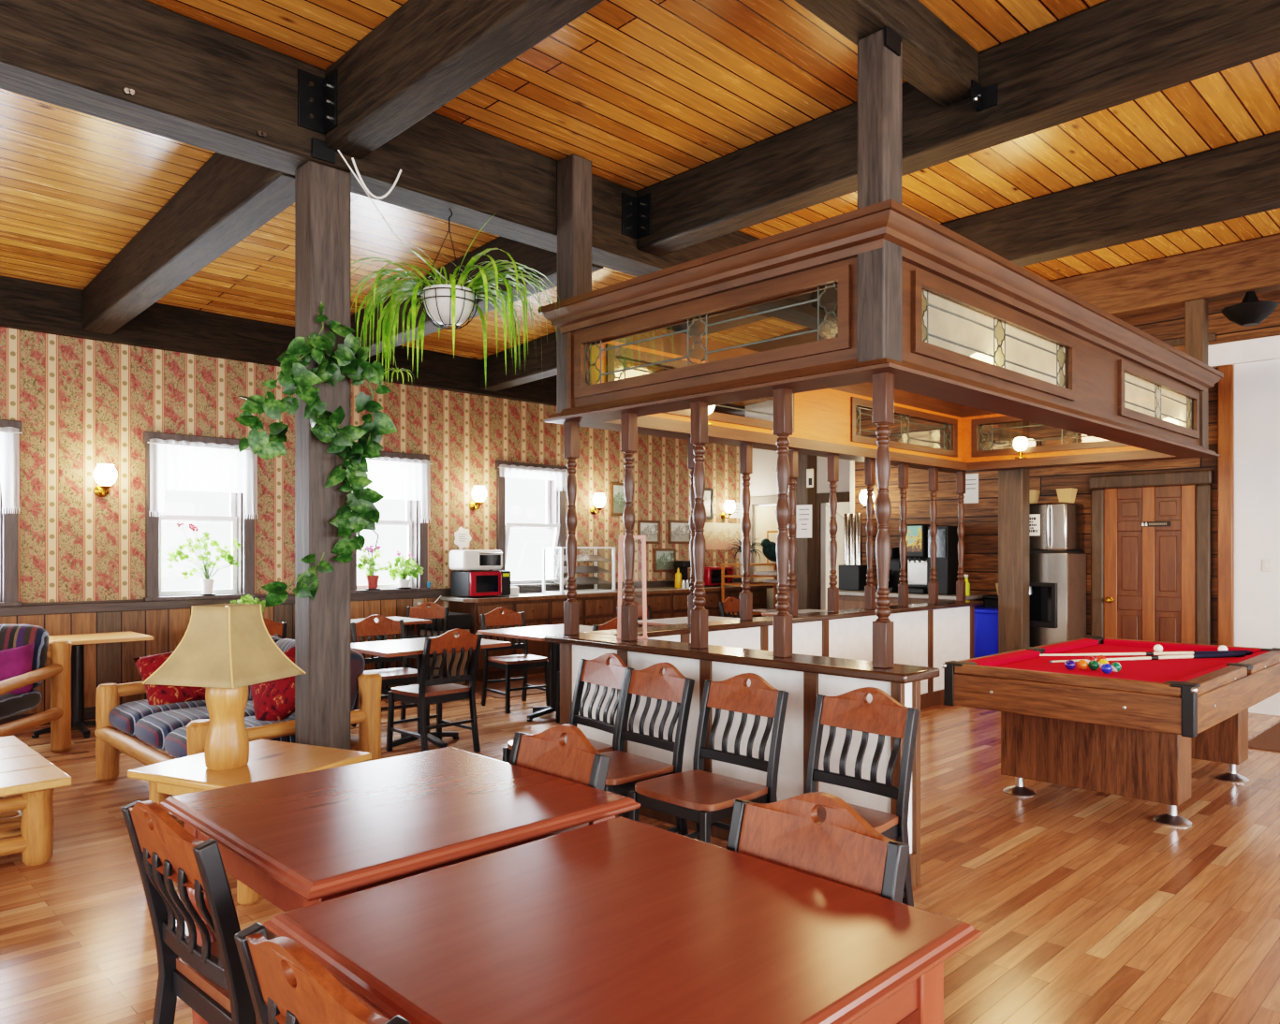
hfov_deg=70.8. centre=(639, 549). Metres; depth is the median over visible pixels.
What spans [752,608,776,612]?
paper stack
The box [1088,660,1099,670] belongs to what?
ball
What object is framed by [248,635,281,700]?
cushion
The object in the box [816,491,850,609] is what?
door frame
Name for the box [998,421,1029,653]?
timber post
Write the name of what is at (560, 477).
curtain valance
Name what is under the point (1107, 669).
ball
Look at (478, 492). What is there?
wall sconce
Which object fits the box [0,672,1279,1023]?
floor
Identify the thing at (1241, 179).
timber beam
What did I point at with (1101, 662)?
ball
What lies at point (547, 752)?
dining chair
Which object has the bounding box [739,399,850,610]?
wall
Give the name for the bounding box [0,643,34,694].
throw pillow
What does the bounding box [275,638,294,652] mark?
cushion
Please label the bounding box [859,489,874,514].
wall sconce
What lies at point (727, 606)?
dining chair
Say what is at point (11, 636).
cushion
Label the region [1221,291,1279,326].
ceiling lamp
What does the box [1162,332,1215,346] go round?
trim
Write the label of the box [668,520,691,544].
framed picture
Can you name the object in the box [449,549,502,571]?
toaster oven
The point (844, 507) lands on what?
wall
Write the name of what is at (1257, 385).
wall
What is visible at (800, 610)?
cafe table
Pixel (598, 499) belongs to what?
wall sconce
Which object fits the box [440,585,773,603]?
countertop
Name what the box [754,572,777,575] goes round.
paper stack
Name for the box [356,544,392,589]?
geranium
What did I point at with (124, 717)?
seat cushion
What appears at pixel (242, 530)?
window
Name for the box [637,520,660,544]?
framed picture
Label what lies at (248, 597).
geranium
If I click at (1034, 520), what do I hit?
paper notice
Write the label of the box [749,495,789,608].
door
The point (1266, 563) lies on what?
light switch
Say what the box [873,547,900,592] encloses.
coffee brewer
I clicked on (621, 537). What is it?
frame
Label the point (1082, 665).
ball
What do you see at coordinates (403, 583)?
pot
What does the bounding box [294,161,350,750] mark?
timber post
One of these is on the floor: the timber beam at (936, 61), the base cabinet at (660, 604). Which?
the base cabinet at (660, 604)
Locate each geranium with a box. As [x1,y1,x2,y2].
[166,521,240,595]
[230,594,265,613]
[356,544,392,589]
[388,550,423,588]
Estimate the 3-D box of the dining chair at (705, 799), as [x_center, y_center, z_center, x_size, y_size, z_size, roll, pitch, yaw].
[0.296,1.003,3.821,0.561,0.899,0.460,0,0,-43]
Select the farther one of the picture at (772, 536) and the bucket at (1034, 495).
the picture at (772, 536)
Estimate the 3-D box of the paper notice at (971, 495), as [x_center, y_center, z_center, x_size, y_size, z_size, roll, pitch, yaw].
[3.623,-0.660,9.865,0.004,0.320,0.170,0,0,-44]
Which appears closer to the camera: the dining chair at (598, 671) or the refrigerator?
the dining chair at (598, 671)
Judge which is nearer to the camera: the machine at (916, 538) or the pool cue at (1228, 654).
the pool cue at (1228, 654)
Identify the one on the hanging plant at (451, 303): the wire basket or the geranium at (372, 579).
the wire basket
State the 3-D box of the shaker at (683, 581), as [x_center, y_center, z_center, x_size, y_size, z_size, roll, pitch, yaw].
[0.588,0.477,12.169,0.048,0.116,0.048,0,0,-44]
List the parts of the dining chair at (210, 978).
leg, crest rail, rail, seat frame, leg, seat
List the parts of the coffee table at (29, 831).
leg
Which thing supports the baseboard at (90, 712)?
attached to the wall at (80, 404)
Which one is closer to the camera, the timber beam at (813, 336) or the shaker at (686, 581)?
the timber beam at (813, 336)
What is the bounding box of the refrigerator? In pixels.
[1029,502,1086,647]
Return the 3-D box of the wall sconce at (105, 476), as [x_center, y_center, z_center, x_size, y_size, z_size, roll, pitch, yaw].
[-4.570,-0.583,7.695,0.176,0.274,0.213,0,0,-44]
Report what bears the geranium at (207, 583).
on the window at (242, 530)
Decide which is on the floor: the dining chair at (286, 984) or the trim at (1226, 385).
the dining chair at (286, 984)
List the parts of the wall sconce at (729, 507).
lamp shade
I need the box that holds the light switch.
[1262,559,1271,572]
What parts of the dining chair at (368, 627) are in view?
leg, crest rail, rail, seat, seat frame, leg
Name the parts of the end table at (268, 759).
leg, leg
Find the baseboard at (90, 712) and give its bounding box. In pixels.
[0,703,124,725]
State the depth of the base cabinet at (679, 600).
12.15 m
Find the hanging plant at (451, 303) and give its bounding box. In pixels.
[350,209,559,385]
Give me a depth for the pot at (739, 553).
12.46 m
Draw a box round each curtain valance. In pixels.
[0,426,22,514]
[147,438,258,519]
[350,456,432,523]
[498,464,567,491]
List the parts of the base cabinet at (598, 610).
drawer, door, drawer, door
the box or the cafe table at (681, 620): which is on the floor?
the cafe table at (681, 620)
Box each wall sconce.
[93,463,117,497]
[469,485,486,510]
[589,493,605,514]
[720,500,735,519]
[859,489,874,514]
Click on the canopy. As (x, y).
(1020, 444)
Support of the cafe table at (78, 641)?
on the floor
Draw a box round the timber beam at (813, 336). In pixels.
[647,327,835,374]
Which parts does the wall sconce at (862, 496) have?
lamp shade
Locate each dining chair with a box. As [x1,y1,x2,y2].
[121,800,277,1023]
[234,922,410,1023]
[263,617,287,639]
[350,615,417,726]
[384,602,449,695]
[385,628,482,751]
[480,607,550,713]
[502,652,633,816]
[508,724,610,790]
[555,617,617,722]
[600,662,694,835]
[616,602,653,627]
[628,673,788,843]
[718,597,739,617]
[726,792,909,903]
[775,687,919,906]
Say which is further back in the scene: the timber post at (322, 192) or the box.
the box
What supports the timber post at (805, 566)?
on the floor
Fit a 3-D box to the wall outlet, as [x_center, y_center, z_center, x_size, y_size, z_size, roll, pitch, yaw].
[-2.338,0.593,9.941,0.326,0.155,0.075,0,0,-32]
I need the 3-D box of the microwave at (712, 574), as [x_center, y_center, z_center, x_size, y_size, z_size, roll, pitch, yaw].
[1.045,0.388,12.940,0.540,0.265,0.360,0,0,-44]
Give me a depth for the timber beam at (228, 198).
5.85 m
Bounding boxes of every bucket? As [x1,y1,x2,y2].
[1029,489,1040,503]
[1056,488,1077,502]
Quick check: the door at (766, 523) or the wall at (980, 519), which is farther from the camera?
the door at (766, 523)
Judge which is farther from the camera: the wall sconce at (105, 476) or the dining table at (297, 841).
the wall sconce at (105, 476)
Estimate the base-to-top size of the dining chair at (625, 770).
0.899 m
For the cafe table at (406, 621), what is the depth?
8.81 m
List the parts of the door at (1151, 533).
knob, raised panel, rail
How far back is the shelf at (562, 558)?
11.10 m
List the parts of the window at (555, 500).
sash, sash, sill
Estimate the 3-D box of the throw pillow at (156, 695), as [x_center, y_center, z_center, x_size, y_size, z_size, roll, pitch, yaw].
[-2.919,0.815,5.683,0.430,0.402,0.279,0,0,-44]
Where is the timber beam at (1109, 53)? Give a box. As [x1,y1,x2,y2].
[621,0,1279,256]
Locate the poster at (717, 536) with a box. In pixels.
[703,522,740,549]
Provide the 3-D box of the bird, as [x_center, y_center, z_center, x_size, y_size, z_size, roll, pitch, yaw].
[1.877,0.028,12.916,0.501,0.360,0.200,0,0,-44]
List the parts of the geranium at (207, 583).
stem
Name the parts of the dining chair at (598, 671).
leg, seat frame, seat, leg, rail, crest rail, leg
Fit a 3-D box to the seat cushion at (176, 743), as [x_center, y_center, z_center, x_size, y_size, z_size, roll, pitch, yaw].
[-2.119,1.050,5.011,0.880,0.200,0.536,0,0,-44]
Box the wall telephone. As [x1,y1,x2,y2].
[806,469,813,487]
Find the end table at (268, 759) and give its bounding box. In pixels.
[127,738,371,906]
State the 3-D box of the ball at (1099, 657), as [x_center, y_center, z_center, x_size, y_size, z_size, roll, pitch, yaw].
[2.734,0.659,5.341,0.056,0.057,0.056,0,0,-16]
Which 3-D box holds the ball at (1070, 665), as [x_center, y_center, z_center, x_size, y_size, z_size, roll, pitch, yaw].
[2.444,0.659,5.117,0.056,0.056,0.056,0,0,18]
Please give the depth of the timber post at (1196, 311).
7.38 m
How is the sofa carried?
on the floor
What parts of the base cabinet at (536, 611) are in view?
drawer, door, drawer, door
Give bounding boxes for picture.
[610,482,625,515]
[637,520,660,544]
[653,548,676,572]
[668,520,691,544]
[703,488,713,518]
[766,530,788,563]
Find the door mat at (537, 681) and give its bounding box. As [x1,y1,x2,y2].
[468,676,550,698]
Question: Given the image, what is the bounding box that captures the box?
[504,585,518,596]
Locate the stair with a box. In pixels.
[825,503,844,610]
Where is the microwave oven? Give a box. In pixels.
[450,570,510,597]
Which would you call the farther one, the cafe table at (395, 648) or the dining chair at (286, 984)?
the cafe table at (395, 648)
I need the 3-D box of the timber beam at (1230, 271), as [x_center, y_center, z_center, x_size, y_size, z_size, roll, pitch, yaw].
[6.156,-2.244,5.906,0.220,0.407,9.000,0,0,-44]
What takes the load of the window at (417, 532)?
in the wall at (80, 404)
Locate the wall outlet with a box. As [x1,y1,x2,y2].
[412,595,441,607]
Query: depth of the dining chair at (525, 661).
8.30 m
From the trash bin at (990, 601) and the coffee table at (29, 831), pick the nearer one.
the coffee table at (29, 831)
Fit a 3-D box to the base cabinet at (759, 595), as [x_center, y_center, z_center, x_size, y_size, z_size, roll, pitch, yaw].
[1.356,1.013,13.208,1.028,0.874,0.553,0,0,-44]
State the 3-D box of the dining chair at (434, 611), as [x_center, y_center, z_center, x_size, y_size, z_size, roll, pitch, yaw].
[-2.243,1.003,9.119,0.460,0.899,0.561,0,0,11]
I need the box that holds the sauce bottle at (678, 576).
[675,568,681,588]
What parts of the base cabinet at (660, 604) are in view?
drawer, drawer, door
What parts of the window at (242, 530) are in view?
sash, sash, sill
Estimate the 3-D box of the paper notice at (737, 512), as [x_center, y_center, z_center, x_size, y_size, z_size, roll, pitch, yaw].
[1.445,-0.591,13.749,0.340,0.240,0.004,0,0,-44]
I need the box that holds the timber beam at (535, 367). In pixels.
[479,308,771,391]
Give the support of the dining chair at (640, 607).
on the floor
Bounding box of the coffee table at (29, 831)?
[0,735,71,866]
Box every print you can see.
[613,485,625,513]
[640,522,657,541]
[656,551,673,570]
[671,522,689,541]
[768,532,789,563]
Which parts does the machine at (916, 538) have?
splash plate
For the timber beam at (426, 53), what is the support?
attached to the ceiling
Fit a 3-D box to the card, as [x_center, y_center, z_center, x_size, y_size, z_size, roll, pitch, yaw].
[-2.031,-0.122,10.333,0.232,0.257,0.008,0,0,-44]
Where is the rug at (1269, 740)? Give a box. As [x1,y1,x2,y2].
[1248,721,1279,752]
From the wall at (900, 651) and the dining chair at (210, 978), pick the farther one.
the wall at (900, 651)
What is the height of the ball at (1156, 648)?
0.057 m
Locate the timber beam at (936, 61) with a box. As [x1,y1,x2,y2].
[794,0,997,112]
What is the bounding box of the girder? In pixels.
[0,0,837,335]
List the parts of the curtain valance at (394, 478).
rod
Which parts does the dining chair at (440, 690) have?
leg, leg, seat, seat frame, leg, rail, crest rail, leg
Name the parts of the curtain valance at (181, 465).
rod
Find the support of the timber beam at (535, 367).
attached to the ceiling
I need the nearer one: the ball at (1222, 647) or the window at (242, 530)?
the ball at (1222, 647)
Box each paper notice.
[727,502,740,518]
[796,504,811,538]
[963,473,978,503]
[1029,514,1040,535]
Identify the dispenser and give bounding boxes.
[838,513,867,590]
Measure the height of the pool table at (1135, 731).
0.806 m
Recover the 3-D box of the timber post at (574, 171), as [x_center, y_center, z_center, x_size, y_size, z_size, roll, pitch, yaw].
[-0.410,-1.610,5.641,0.160,1.640,0.165,0,0,-44]
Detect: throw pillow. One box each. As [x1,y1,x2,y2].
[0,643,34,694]
[133,651,205,705]
[250,646,294,720]
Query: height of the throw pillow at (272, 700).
0.515 m
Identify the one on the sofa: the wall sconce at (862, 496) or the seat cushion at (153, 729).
the seat cushion at (153, 729)
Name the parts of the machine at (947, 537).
panel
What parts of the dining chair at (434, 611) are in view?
leg, leg, rail, seat frame, crest rail, leg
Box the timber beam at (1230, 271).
[1048,233,1279,318]
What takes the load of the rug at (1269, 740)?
on the floor
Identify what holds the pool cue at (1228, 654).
on the pool table at (1135, 731)
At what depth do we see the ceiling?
5.29 m
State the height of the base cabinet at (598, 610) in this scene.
0.874 m
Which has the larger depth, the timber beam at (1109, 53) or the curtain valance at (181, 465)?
the curtain valance at (181, 465)
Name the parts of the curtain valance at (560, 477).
rod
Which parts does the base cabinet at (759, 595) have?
drawer, drawer, door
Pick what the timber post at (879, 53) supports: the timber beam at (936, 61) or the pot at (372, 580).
the timber beam at (936, 61)
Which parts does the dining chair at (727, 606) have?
leg, crest rail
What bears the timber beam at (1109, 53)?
attached to the ceiling
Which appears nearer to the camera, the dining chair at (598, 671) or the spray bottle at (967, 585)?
the dining chair at (598, 671)
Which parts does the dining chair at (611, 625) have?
leg, leg, crest rail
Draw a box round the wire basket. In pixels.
[419,287,479,329]
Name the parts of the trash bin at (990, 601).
lid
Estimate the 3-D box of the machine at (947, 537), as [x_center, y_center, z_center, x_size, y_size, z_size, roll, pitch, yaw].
[3.293,0.120,9.771,0.308,0.740,0.240,0,0,-44]
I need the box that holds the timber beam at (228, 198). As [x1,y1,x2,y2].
[82,152,294,334]
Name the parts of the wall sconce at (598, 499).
arm, lamp shade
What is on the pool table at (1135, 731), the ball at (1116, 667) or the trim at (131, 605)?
the ball at (1116, 667)
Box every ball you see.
[1064,660,1075,670]
[1076,660,1088,670]
[1084,656,1095,663]
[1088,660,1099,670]
[1095,655,1106,662]
[1098,659,1108,668]
[1101,663,1112,674]
[1110,662,1121,672]
[1153,644,1162,651]
[1218,645,1227,650]
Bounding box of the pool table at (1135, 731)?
[941,635,1279,827]
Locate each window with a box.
[0,419,22,606]
[142,431,258,602]
[350,451,430,593]
[495,460,567,588]
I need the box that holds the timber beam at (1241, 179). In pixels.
[812,131,1279,310]
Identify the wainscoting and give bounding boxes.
[0,597,441,715]
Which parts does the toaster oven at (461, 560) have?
door, handle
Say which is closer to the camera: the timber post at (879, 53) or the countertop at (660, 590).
the timber post at (879, 53)
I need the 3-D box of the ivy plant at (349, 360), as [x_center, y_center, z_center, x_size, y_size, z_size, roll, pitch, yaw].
[-1.622,-0.486,4.497,0.787,1.538,0.286,0,0,-44]
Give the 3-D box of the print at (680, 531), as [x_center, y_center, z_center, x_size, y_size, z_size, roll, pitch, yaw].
[0.570,-0.240,12.882,0.401,0.265,0.008,0,0,-44]
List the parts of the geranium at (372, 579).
stem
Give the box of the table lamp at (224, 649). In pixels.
[141,603,305,770]
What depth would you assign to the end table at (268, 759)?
3.90 m
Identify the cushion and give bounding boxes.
[0,624,49,689]
[0,689,42,720]
[108,698,252,736]
[134,701,254,750]
[163,712,294,758]
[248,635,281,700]
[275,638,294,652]
[350,648,365,710]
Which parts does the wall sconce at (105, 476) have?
lamp shade, arm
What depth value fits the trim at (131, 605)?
8.17 m
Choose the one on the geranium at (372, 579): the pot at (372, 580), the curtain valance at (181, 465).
the pot at (372, 580)
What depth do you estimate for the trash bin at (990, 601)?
9.42 m
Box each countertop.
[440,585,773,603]
[838,590,989,610]
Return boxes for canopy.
[538,199,1223,473]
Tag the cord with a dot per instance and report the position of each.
(363, 185)
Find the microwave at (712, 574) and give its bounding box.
[703,566,733,586]
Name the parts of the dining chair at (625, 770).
leg, leg, seat, seat frame, rail, crest rail, leg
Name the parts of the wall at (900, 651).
skirting, panel, cap rail, cap rail, panel, skirting, skirting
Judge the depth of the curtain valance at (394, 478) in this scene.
9.71 m
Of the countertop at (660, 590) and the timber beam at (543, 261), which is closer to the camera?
the timber beam at (543, 261)
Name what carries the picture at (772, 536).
attached to the door at (766, 523)
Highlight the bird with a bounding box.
[760,538,776,563]
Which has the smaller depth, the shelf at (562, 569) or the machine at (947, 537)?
the machine at (947, 537)
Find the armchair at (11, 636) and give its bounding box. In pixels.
[0,624,72,752]
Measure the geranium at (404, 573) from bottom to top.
0.412 m
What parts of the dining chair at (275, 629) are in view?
leg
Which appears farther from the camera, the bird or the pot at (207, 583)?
the bird
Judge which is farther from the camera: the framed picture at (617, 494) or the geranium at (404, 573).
the framed picture at (617, 494)
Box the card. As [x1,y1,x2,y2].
[454,527,471,549]
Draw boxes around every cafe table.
[31,631,153,738]
[350,616,432,700]
[350,635,511,749]
[476,624,592,721]
[637,616,739,625]
[761,609,827,616]
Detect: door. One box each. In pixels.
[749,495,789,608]
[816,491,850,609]
[1089,470,1212,645]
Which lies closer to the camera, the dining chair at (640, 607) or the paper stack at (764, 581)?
the dining chair at (640, 607)
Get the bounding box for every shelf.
[545,555,611,561]
[545,565,611,573]
[545,576,611,585]
[720,562,789,615]
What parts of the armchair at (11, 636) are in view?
arm rail, rail, rail, post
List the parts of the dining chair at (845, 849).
leg, leg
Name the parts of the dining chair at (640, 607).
crest rail, leg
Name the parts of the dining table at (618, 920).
leg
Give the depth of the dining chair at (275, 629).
7.37 m
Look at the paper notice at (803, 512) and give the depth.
11.54 m
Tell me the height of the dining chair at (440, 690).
0.899 m
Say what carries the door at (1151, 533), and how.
in the wall at (980, 519)
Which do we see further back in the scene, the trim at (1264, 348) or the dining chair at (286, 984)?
the trim at (1264, 348)
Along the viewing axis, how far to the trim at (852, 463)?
10.91 m
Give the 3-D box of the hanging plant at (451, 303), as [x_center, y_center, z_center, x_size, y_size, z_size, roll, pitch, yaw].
[-1.104,-1.464,5.244,1.278,1.013,0.952,0,0,-3]
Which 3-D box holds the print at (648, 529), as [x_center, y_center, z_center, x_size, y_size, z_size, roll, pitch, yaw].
[0.117,-0.231,12.437,0.350,0.253,0.008,0,0,-44]
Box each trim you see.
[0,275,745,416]
[0,577,741,617]
[850,460,854,514]
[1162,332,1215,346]
[1207,335,1279,367]
[1217,364,1234,646]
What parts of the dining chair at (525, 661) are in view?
leg, crest rail, rail, leg, seat frame, seat, leg, leg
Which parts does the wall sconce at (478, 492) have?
arm, lamp shade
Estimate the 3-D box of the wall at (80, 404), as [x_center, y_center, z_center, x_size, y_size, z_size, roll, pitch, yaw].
[-3.603,-0.425,8.950,14.600,3.750,0.220,0,0,-44]
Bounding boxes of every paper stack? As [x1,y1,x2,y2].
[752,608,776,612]
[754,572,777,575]
[763,579,778,583]
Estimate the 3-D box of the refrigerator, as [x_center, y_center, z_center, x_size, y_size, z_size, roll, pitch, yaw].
[4.062,0.500,8.999,0.512,1.900,0.572,0,0,-44]
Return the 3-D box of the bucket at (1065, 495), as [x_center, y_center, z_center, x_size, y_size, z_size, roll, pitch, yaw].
[4.196,-0.520,8.858,0.159,0.140,0.149,0,0,-44]
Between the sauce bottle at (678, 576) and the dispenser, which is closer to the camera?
the dispenser
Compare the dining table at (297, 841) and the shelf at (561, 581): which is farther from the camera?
the shelf at (561, 581)
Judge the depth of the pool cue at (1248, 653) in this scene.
5.80 m
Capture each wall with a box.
[0,326,739,612]
[544,372,983,887]
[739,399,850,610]
[825,501,850,518]
[854,290,1279,645]
[1234,359,1279,716]
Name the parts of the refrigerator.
handle, panel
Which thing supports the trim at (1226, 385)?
attached to the wall at (1257, 385)
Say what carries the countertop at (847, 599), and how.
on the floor
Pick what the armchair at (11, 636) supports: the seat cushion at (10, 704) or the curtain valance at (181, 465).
the seat cushion at (10, 704)
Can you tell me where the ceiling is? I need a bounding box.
[0,0,1279,406]
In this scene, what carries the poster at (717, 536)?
attached to the wall at (80, 404)
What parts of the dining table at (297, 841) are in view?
leg, leg, leg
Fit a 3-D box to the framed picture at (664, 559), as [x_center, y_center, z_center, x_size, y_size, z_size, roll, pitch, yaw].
[0.347,0.159,12.654,0.436,0.329,0.028,0,0,-44]
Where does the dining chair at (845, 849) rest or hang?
on the floor
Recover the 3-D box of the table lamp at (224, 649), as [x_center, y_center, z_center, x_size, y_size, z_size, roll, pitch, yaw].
[-1.810,0.599,3.948,0.466,0.705,0.466,0,0,17]
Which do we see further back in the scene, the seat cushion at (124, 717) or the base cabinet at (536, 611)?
the base cabinet at (536, 611)
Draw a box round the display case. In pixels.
[542,546,615,594]
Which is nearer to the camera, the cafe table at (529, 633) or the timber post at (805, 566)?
the cafe table at (529, 633)
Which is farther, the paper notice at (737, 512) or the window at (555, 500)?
the paper notice at (737, 512)
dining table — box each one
[159,747,640,1023]
[264,816,981,1023]
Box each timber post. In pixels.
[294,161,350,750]
[557,153,591,413]
[794,454,816,610]
[857,26,901,362]
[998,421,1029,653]
[1184,298,1207,449]
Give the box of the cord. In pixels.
[337,149,449,282]
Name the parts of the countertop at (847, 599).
door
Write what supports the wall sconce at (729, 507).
attached to the wall at (80, 404)
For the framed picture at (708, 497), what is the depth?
13.32 m
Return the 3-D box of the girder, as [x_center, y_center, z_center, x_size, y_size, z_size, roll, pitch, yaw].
[-0.607,-2.208,5.755,14.400,0.475,0.297,0,0,-44]
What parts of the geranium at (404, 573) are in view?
stem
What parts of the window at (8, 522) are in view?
sill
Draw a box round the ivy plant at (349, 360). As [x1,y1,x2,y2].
[234,301,397,607]
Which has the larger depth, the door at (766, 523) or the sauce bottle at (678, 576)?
the door at (766, 523)
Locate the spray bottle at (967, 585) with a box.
[964,574,970,595]
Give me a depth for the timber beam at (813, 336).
9.83 m
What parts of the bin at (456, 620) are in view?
lid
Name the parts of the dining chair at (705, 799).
leg, seat, seat frame, leg, leg, rail, crest rail, leg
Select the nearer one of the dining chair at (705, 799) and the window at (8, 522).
the dining chair at (705, 799)
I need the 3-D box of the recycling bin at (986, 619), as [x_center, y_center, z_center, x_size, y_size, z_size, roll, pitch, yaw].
[3.602,1.030,9.205,0.380,0.840,0.470,0,0,-44]
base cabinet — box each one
[449,599,548,681]
[548,596,614,672]
[614,593,671,627]
[671,590,720,617]
[724,588,766,617]
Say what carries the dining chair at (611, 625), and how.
on the floor
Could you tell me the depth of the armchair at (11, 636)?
6.33 m
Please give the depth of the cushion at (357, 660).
5.14 m
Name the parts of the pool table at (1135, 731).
rail, rail, rail, rail, rail, rail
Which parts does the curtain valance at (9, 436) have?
rod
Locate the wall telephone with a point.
(809, 472)
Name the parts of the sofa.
post, arm rail, rail, post, arm rail, rail, post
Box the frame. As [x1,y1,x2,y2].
[616,535,647,638]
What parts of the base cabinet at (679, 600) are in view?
door, drawer, drawer, door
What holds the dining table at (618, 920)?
on the floor
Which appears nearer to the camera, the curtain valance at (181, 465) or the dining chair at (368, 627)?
the dining chair at (368, 627)
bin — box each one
[416,612,471,685]
[974,606,998,658]
[982,594,998,607]
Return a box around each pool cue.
[1039,650,1252,656]
[1049,652,1246,662]
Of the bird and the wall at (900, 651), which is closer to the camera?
the wall at (900, 651)
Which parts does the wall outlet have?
plate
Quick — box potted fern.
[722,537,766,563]
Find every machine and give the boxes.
[905,524,938,594]
[926,525,958,595]
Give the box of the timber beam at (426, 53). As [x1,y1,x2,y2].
[297,0,603,159]
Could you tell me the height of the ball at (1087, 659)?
0.056 m
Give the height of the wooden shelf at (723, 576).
1.242 m
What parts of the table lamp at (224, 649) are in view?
lamp shade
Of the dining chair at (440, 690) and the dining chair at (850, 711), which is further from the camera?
the dining chair at (440, 690)
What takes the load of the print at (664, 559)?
attached to the framed picture at (664, 559)
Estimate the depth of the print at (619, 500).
12.03 m
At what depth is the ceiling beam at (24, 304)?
8.29 m
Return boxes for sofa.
[94,635,382,781]
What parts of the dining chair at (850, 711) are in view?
leg, seat, rail, crest rail, seat frame, leg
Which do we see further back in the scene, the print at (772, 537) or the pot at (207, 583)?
the print at (772, 537)
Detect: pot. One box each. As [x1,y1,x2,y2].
[201,578,214,593]
[366,574,379,588]
[397,579,410,588]
[737,552,751,563]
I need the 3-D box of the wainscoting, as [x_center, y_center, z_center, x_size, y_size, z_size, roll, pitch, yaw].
[-5.480,0.940,6.936,9.100,0.820,0.021,0,0,-44]
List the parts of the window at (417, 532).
sash, sill, sash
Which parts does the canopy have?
glass frame, canopy lamp, lamp shade, glass frame, panel, cornice, moulding, moulding, panel, cornice, wooden canopy, glass frame, cornice, glass frame, leaded pane, lamp shade, moulding, glass frame, panel, cornice, moulding, leaded pane, glass frame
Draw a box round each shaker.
[681,580,685,588]
[685,579,689,588]
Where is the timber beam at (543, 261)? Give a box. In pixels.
[350,236,603,357]
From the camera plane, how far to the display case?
11.06 m
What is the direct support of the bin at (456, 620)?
on the floor

